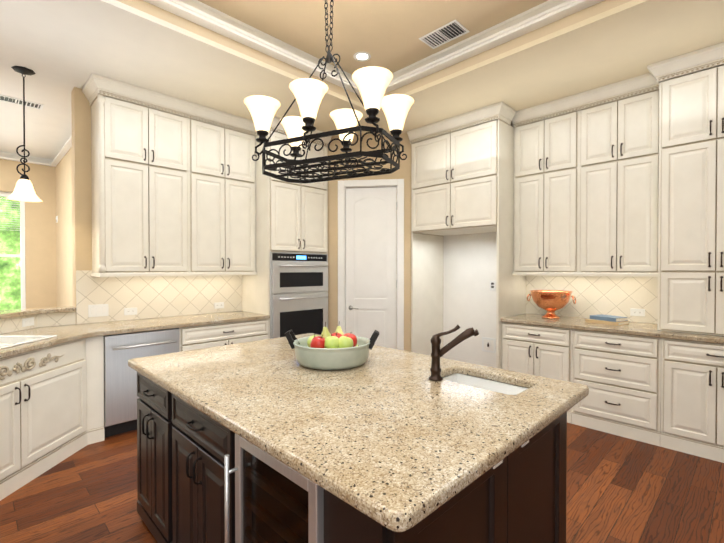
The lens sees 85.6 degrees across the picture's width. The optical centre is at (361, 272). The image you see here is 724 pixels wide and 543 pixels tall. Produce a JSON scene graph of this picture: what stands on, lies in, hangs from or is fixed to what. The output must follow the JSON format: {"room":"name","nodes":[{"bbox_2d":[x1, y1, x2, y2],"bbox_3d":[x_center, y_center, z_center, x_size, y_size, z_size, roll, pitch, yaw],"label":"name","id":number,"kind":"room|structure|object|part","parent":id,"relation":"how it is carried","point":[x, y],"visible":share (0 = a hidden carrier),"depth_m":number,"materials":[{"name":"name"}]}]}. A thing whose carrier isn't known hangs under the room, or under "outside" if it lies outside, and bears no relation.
{"room":"kitchen","nodes":[
{"label":"kitchen","id":0,"kind":"room"},
{"bbox_2d":[0,159,56,308],"bbox_3d":[-6.328,-0.173,4.613,4.300,3.120,0.150,-1,1,-45],"label":"wall","id":1,"kind":"structure","parent":0,"point":[40,253],"depth_m":5.93,"materials":[{"name":"beige paint"}]},
{"bbox_2d":[0,191,25,309],"bbox_3d":[-5.493,-0.252,5.432,1.238,1.858,0.085,-1,1,-45],"label":"nook window","id":2,"kind":"structure","parent":1,"relation":"in","point":[12,257],"depth_m":5.77,"materials":[{"name":"white paint"}]},
{"bbox_2d":[0,151,54,166],"bbox_3d":[-6.249,-1.679,4.519,4.298,0.105,0.070,-1,1,-45],"label":"crown molding","id":3,"kind":"structure","parent":1,"relation":"attached to","point":[3,155],"depth_m":5.79,"materials":[{"name":"white paint"}]},
{"bbox_2d":[55,147,72,306],"bbox_3d":[-3.675,-0.178,5.100,0.150,3.120,3.200,-1,1,-45],"label":"wall","id":4,"kind":"structure","parent":0,"point":[64,260],"depth_m":5.51,"materials":[{"name":"beige paint"}]},
{"bbox_2d":[49,135,71,166],"bbox_3d":[-3.673,-1.683,4.926,0.070,0.105,2.970,-1,1,-45],"label":"crown molding","id":5,"kind":"structure","parent":4,"relation":"attached to","point":[64,150],"depth_m":5.35,"materials":[{"name":"white paint"}]},
{"bbox_2d":[71,87,251,323],"bbox_3d":[-1.288,-0.178,5.111,4.030,3.120,0.150,-1,1,-45],"label":"wall","id":6,"kind":"structure","parent":0,"point":[81,188],"depth_m":3.68,"materials":[{"name":"beige paint"}]},
{"bbox_2d":[88,77,191,276],"bbox_3d":[-2.172,-0.847,3.858,0.791,1.753,0.367,-1,1,-45],"label":"upper cabinet","id":7,"kind":"object","parent":6,"relation":"attached to","point":[141,156],"depth_m":3.69,"materials":[{"name":"beige paint"}]},
{"bbox_2d":[76,270,241,323],"bbox_3d":[-2.068,0.220,4.226,1.665,0.499,0.009,-1,1,-45],"label":"backsplash","id":8,"kind":"structure","parent":6,"relation":"attached to","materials":[{"name":"tile"}]},
{"bbox_2d":[192,105,255,276],"bbox_3d":[-1.621,-0.853,4.405,0.763,1.753,0.367,-1,1,-45],"label":"upper cabinet","id":9,"kind":"object","parent":6,"relation":"attached to","point":[192,217],"depth_m":4.27,"materials":[{"name":"beige paint"}]},
{"bbox_2d":[0,309,327,404],"bbox_3d":[-2.013,0.507,2.657,3.802,0.040,2.313,-1,1,-45],"label":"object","id":10,"kind":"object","parent":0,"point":[154,335],"depth_m":3.56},
{"bbox_2d":[0,423,723,542],"bbox_3d":[-1.142,1.439,1.994,8.240,0.050,11.200,-1,1,-45],"label":"floor","id":11,"kind":"structure","parent":0,"point":[619,489],"depth_m":2.45,"materials":[{"name":"brown wood"}]},
{"bbox_2d":[0,337,135,500],"bbox_3d":[-2.840,0.892,2.247,2.219,1.038,1.981,-1,1,-45],"label":"base cabinet","id":12,"kind":"object","parent":11,"relation":"on","point":[36,436],"depth_m":2.86,"materials":[{"name":"beige paint"}]},
{"bbox_2d":[0,306,135,352],"bbox_3d":[-2.872,0.352,2.160,2.377,0.040,2.011,-1,1,-45],"label":"countertop","id":13,"kind":"structure","parent":12,"relation":"on","point":[19,328],"depth_m":3.28,"materials":[{"name":"beige stone"}]},
{"bbox_2d":[136,381,138,428],"bbox_3d":[-2.141,0.960,3.686,0.597,0.872,0.599,-1,1,-45],"label":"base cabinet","id":14,"kind":"object","parent":11,"relation":"on","point":[137,397],"depth_m":3.43,"materials":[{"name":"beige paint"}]},
{"bbox_2d":[104,328,178,436],"bbox_3d":[-2.120,0.961,3.665,0.597,0.872,0.658,-1,1,-45],"label":"dishwasher","id":15,"kind":"object","parent":11,"relation":"on","point":[120,380],"depth_m":3.37,"materials":[{"name":"silver metal"}]},
{"bbox_2d":[240,117,331,324],"bbox_3d":[-0.941,-0.175,4.878,0.855,3.118,0.665,-1,1,-45],"label":"tall cabinet","id":16,"kind":"object","parent":11,"relation":"on","point":[291,279],"depth_m":4.57,"materials":[{"name":"beige paint"}]},
{"bbox_2d":[270,252,327,338],"bbox_3d":[-0.909,0.344,4.853,0.831,1.170,0.692,-1,1,-45],"label":"double wall oven","id":17,"kind":"object","parent":16,"relation":"in","point":[298,280],"depth_m":4.61,"materials":[{"name":"silver metal"}]},
{"bbox_2d":[132,368,566,542],"bbox_3d":[-0.197,0.974,1.995,1.312,0.880,1.925,-1,1,-45],"label":"kitchen island","id":18,"kind":"object","parent":11,"relation":"on","point":[199,480],"depth_m":1.46,"materials":[{"name":"brown paint"}]},
{"bbox_2d":[128,333,588,542],"bbox_3d":[-0.166,0.515,1.982,1.320,0.042,2.020,-1,1,-45],"label":"island countertop","id":19,"kind":"structure","parent":18,"relation":"on","point":[398,445],"depth_m":1.38,"materials":[{"name":"beige stone"}]},
{"bbox_2d":[285,321,378,369],"bbox_3d":[-0.162,0.379,2.140,0.424,0.224,0.424,-1,1,-45],"label":"fruit bowl","id":20,"kind":"object","parent":19,"relation":"on","point":[336,350],"visible":1,"depth_m":2.03,"materials":[{"name":"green ceramic"}]},
{"bbox_2d":[424,324,478,383],"bbox_3d":[0.417,0.365,1.800,0.150,0.259,0.196,-1,1,-45],"label":"faucet","id":21,"kind":"object","parent":19,"relation":"on","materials":[{"name":"brown metal"}]},
{"bbox_2d":[448,372,523,391],"bbox_3d":[0.562,0.625,1.840,0.292,0.200,0.452,-1,1,-45],"label":"sink","id":22,"kind":"object","parent":19,"relation":"in","point":[504,385],"depth_m":1.97,"materials":[{"name":"white ceramic"}]},
{"bbox_2d":[407,101,525,368],"bbox_3d":[1.252,-0.172,4.648,0.775,3.118,1.209,-1,1,-45],"label":"cabinet","id":23,"kind":"object","parent":11,"relation":"on","point":[462,228],"visible":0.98,"depth_m":4.64,"materials":[{"name":"beige paint"}]},
{"bbox_2d":[502,322,568,422],"bbox_3d":[1.921,0.952,4.084,0.637,0.880,0.684,-1,1,-45],"label":"base cabinet","id":24,"kind":"object","parent":11,"relation":"on","point":[543,351],"depth_m":3.84,"materials":[{"name":"beige paint"}]},
{"bbox_2d":[569,330,656,445],"bbox_3d":[2.394,0.957,3.607,0.637,0.880,0.660,-1,1,-45],"label":"base cabinet","id":25,"kind":"object","parent":11,"relation":"on","point":[619,371],"depth_m":3.37,"materials":[{"name":"beige paint"}]},
{"bbox_2d":[501,314,723,345],"bbox_3d":[2.630,0.500,3.357,0.649,0.040,2.708,-1,1,-45],"label":"countertop","id":26,"kind":"structure","parent":25,"relation":"on","point":[645,329],"depth_m":3.49,"materials":[{"name":"beige stone"}]},
{"bbox_2d":[527,290,575,318],"bbox_3d":[1.976,0.329,4.096,0.409,0.284,0.473,-1,1,-45],"label":"copper bowl","id":27,"kind":"object","parent":26,"relation":"on","point":[550,302],"visible":1,"depth_m":3.98,"materials":[{"name":"orange metal"}]},
{"bbox_2d":[585,314,628,325],"bbox_3d":[2.325,0.443,3.709,0.228,0.065,0.290,0,1,-33],"label":"books","id":28,"kind":"object","parent":26,"relation":"on","point":[609,320],"visible":1,"depth_m":3.63,"materials":[{"name":"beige paper"}]},
{"bbox_2d":[653,42,723,337],"bbox_3d":[2.885,-0.619,3.180,0.520,2.196,0.697,-1,1,-45],"label":"tall cabinet","id":29,"kind":"object","parent":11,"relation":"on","point":[688,271],"depth_m":3.10,"materials":[{"name":"beige paint"}]},
{"bbox_2d":[657,338,723,462],"bbox_3d":[2.863,0.962,3.136,0.637,0.880,0.670,-1,1,-45],"label":"base cabinet","id":30,"kind":"object","parent":11,"relation":"on","point":[690,375],"depth_m":3.02,"materials":[{"name":"beige paint"}]},
{"bbox_2d":[0,0,723,159],"bbox_3d":[-1.142,-1.866,1.961,8.240,0.320,11.200,-1,1,-45],"label":"ceiling","id":31,"kind":"structure","parent":0,"point":[61,49],"depth_m":3.17,"materials":[{"name":"beige paint"}]},
{"bbox_2d":[0,95,43,109],"bbox_3d":[-3.469,-1.722,3.921,0.420,0.008,0.170,-1,1,-45],"label":"ceiling vent","id":32,"kind":"object","parent":31,"relation":"in","point":[8,99],"visible":1,"depth_m":3.95,"materials":[{"name":"white plastic"}]},
{"bbox_2d":[6,66,42,201],"bbox_3d":[-2.870,-1.170,3.324,0.240,1.098,0.240,-1,1,-45],"label":"pendant light","id":33,"kind":"object","parent":31,"relation":"hanging from","point":[23,191],"visible":1,"depth_m":3.31,"materials":[{"name":"black metal"}]},
{"bbox_3d":[-2.870,-1.255,3.323,0.156,0.929,0.156,-1,1,-45],"label":"pendant iron rod","id":34,"kind":"part","parent":33,"relation":"part of","materials":[{"name":"black metal"}]},
{"bbox_3d":[-2.870,-0.709,3.328,0.240,0.176,0.240,-1,1,-45],"label":"lamp shade","id":35,"kind":"part","parent":33,"relation":"part of","materials":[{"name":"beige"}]},
{"bbox_2d":[143,0,360,95],"bbox_3d":[-1.111,-1.912,2.908,3.478,0.165,0.098,-1,1,-45],"label":"crown molding","id":36,"kind":"structure","parent":31,"relation":"attached to","point":[241,32],"depth_m":3.11,"materials":[{"name":"white paint"}]},
{"bbox_2d":[244,0,413,183],"bbox_3d":[-0.166,-1.248,1.964,0.648,1.474,0.850,-1,1,-45],"label":"chandelier","id":37,"kind":"object","parent":31,"relation":"hanging from","point":[372,82],"visible":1,"depth_m":1.91,"materials":[{"name":"black metal"}]},
{"bbox_2d":[353,52,370,60],"bbox_3d":[0.002,-2.000,3.618,0.162,0.006,0.162,0,1,36],"label":"recessed light","id":38,"kind":"object","parent":31,"relation":"in","point":[357,56],"visible":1,"depth_m":3.59,"materials":[{"name":"white paint"}]},
{"bbox_2d":[419,19,469,48],"bbox_3d":[0.687,-1.995,3.284,0.220,0.008,0.360,-1,1,-45],"label":"ceiling vent","id":39,"kind":"object","parent":31,"relation":"attached to","point":[448,32],"visible":1,"depth_m":3.28,"materials":[{"name":"white plastic"}]},
{"bbox_2d":[384,0,603,93],"bbox_3d":[0.979,-1.915,3.203,0.098,0.165,2.430,-1,1,-45],"label":"crown molding","id":40,"kind":"structure","parent":31,"relation":"attached to","point":[550,11],"depth_m":3.13,"materials":[{"name":"white paint"}]},
{"bbox_2d":[313,133,426,351],"bbox_3d":[0.116,-0.181,5.393,1.340,3.120,1.430,-1,1,-45],"label":"wall","id":41,"kind":"structure","parent":0,"point":[403,172],"depth_m":4.92,"materials":[{"name":"beige paint"}]},
{"bbox_2d":[338,179,403,349],"bbox_3d":[0.115,0.107,4.982,0.834,2.553,0.141,0,1,7],"label":"door frame","id":42,"kind":"structure","parent":41,"relation":"attached to","point":[398,184],"depth_m":4.90,"materials":[{"name":"white paint"}]},
{"bbox_2d":[346,187,396,348],"bbox_3d":[0.116,0.150,4.954,0.433,2.454,0.540,-1,1,-45],"label":"pantry door","id":43,"kind":"structure","parent":41,"relation":"in","point":[371,283],"depth_m":4.94,"materials":[{"name":"white paint"}]},
{"bbox_2d":[396,89,658,323],"bbox_3d":[2.908,-0.163,3.642,0.150,3.120,7.850,-1,1,-45],"label":"wall","id":44,"kind":"structure","parent":0,"point":[536,121],"depth_m":4.23,"materials":[{"name":"beige paint"}]},
{"bbox_2d":[512,110,576,273],"bbox_3d":[2.009,-0.801,4.177,0.355,1.585,0.650,-1,1,-45],"label":"upper cabinet","id":45,"kind":"object","parent":44,"relation":"attached to","point":[545,151],"depth_m":4.03,"materials":[{"name":"beige paint"}]},
{"bbox_2d":[526,275,657,323],"bbox_3d":[2.363,0.222,4.081,0.009,0.499,1.301,-1,1,-45],"label":"backsplash","id":46,"kind":"structure","parent":44,"relation":"attached to","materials":[{"name":"tile"}]},
{"bbox_2d":[577,70,656,273],"bbox_3d":[2.467,-0.863,3.715,0.355,1.718,0.651,-1,1,-45],"label":"upper cabinet","id":47,"kind":"object","parent":44,"relation":"attached to","point":[618,207],"depth_m":3.58,"materials":[{"name":"beige paint"}]}
]}

